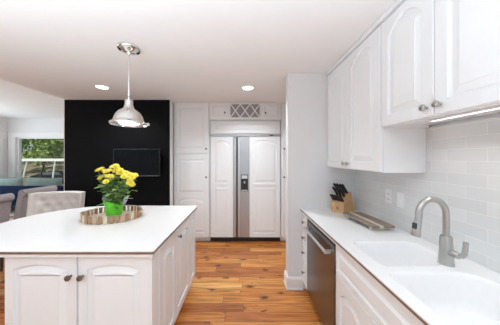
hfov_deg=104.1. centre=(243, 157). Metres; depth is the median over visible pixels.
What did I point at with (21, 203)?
dining chair
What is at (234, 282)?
floor
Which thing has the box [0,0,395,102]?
ceiling
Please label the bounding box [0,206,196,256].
island countertop
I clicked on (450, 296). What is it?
sink basin
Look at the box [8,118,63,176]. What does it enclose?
wall
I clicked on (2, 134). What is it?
trim
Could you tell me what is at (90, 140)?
wall
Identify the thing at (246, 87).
recessed light
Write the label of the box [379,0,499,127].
upper cabinet
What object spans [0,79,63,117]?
ceiling
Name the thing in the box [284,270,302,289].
baseboard
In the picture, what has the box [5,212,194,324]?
kitchen island
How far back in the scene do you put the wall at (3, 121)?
5.89 m
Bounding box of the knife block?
[331,192,354,212]
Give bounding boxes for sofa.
[0,186,63,206]
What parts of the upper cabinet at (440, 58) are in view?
door, knob, knob, door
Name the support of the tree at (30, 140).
on the ground
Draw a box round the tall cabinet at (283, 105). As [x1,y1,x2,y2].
[280,103,285,240]
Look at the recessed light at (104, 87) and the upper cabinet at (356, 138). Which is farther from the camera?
the recessed light at (104, 87)
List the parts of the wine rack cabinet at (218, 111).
door, door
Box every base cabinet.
[301,213,306,288]
[336,245,419,324]
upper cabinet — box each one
[326,19,425,172]
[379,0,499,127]
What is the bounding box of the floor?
[0,216,322,324]
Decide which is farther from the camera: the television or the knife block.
the television
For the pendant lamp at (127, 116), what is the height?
0.676 m
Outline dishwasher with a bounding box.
[303,218,335,324]
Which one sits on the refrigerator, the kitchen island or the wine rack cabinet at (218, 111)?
the wine rack cabinet at (218, 111)
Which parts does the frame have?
post, post, post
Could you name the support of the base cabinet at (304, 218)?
on the floor
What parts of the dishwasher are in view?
handle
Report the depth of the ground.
31.80 m
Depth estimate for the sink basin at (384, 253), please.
1.30 m
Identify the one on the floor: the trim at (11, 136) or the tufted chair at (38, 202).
the tufted chair at (38, 202)
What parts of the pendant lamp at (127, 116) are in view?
lamp shade, rod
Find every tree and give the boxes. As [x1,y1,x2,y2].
[22,139,38,154]
[22,139,63,170]
[26,140,58,165]
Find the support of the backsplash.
attached to the wall at (493, 114)
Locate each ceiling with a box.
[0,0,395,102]
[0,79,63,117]
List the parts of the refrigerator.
freezer door, handle, handle, steel panel, grille panel, fresh food door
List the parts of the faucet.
spout, lever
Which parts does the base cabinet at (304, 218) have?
drawer, drawer, drawer, drawer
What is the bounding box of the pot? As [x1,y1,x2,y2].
[104,198,122,217]
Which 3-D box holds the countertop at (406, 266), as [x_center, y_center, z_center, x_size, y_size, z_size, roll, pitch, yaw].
[0.941,0.649,1.399,0.618,0.170,1.598,0,0,0]
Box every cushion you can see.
[0,177,22,185]
[25,177,62,185]
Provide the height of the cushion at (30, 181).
0.420 m
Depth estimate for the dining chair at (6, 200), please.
2.54 m
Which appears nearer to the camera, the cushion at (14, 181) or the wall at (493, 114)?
the wall at (493, 114)
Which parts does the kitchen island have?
door, knob, knob, door, door, door, door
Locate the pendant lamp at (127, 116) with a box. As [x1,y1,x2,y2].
[109,41,149,126]
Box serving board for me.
[343,212,394,229]
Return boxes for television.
[113,149,160,175]
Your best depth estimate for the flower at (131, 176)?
1.71 m
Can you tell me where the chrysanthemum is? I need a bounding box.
[94,164,138,217]
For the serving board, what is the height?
0.042 m
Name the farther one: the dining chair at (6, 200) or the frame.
the frame
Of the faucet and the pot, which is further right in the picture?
the faucet
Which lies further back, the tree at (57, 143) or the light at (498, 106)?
the tree at (57, 143)
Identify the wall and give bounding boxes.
[0,117,7,177]
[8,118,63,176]
[64,99,172,206]
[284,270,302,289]
[371,112,499,271]
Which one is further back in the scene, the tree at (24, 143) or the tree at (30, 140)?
the tree at (30, 140)
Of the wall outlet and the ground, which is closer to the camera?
the wall outlet
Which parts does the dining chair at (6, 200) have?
leg, backrest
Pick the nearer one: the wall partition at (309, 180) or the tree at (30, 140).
the wall partition at (309, 180)
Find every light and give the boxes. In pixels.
[93,84,110,89]
[241,85,254,89]
[428,105,499,121]
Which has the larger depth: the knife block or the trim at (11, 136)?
the trim at (11, 136)
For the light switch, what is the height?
0.120 m
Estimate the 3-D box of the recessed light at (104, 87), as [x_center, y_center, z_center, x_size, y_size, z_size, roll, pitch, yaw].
[-1.920,-0.958,2.640,0.190,0.006,0.190,0,0,0]
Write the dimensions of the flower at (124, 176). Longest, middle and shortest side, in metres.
0.062 x 0.062 x 0.029 m
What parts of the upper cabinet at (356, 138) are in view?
door, door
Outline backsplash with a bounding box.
[355,116,499,272]
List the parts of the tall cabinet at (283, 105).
door, door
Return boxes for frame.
[22,159,63,179]
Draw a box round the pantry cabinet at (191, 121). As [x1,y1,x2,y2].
[173,103,210,240]
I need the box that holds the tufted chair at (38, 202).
[26,191,84,216]
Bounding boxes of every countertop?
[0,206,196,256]
[300,208,499,324]
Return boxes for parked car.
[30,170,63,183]
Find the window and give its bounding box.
[18,138,63,176]
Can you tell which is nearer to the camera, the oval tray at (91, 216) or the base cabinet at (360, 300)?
the base cabinet at (360, 300)
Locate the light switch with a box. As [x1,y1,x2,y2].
[397,192,404,208]
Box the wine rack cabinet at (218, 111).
[210,103,280,120]
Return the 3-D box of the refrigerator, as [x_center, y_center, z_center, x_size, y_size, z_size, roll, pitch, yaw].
[0.023,0.414,3.728,1.232,2.126,0.735,0,0,0]
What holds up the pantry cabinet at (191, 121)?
on the floor
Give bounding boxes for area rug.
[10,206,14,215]
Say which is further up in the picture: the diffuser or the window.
the diffuser
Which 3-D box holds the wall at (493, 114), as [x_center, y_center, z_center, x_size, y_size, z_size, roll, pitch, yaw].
[1.331,0.258,1.525,0.138,2.440,5.450,0,0,0]
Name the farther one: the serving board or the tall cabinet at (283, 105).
the tall cabinet at (283, 105)
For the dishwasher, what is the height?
0.867 m
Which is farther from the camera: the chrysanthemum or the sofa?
the sofa
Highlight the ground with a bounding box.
[22,152,63,185]
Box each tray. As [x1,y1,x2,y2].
[80,205,144,224]
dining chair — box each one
[0,193,14,271]
[9,185,57,220]
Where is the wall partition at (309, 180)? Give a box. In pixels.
[286,73,354,288]
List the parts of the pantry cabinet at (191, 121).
door, door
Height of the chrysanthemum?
0.499 m
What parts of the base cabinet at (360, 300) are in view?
door, door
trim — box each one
[0,132,5,177]
[7,133,63,206]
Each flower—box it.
[120,174,127,178]
[126,179,134,185]
[128,174,135,179]
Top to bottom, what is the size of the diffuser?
0.076 m
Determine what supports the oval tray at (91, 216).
on the island countertop at (61, 233)
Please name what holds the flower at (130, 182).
on the chrysanthemum
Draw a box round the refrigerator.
[210,121,280,240]
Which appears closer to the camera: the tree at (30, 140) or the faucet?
the faucet
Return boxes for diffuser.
[118,122,138,125]
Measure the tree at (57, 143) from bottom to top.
7.962 m
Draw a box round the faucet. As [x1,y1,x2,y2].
[410,196,468,266]
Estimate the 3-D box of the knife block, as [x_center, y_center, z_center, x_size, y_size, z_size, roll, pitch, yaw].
[1.062,0.460,2.086,0.218,0.208,0.140,0,0,-33]
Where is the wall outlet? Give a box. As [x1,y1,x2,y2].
[386,189,391,203]
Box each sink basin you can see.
[353,241,440,265]
[389,272,499,321]

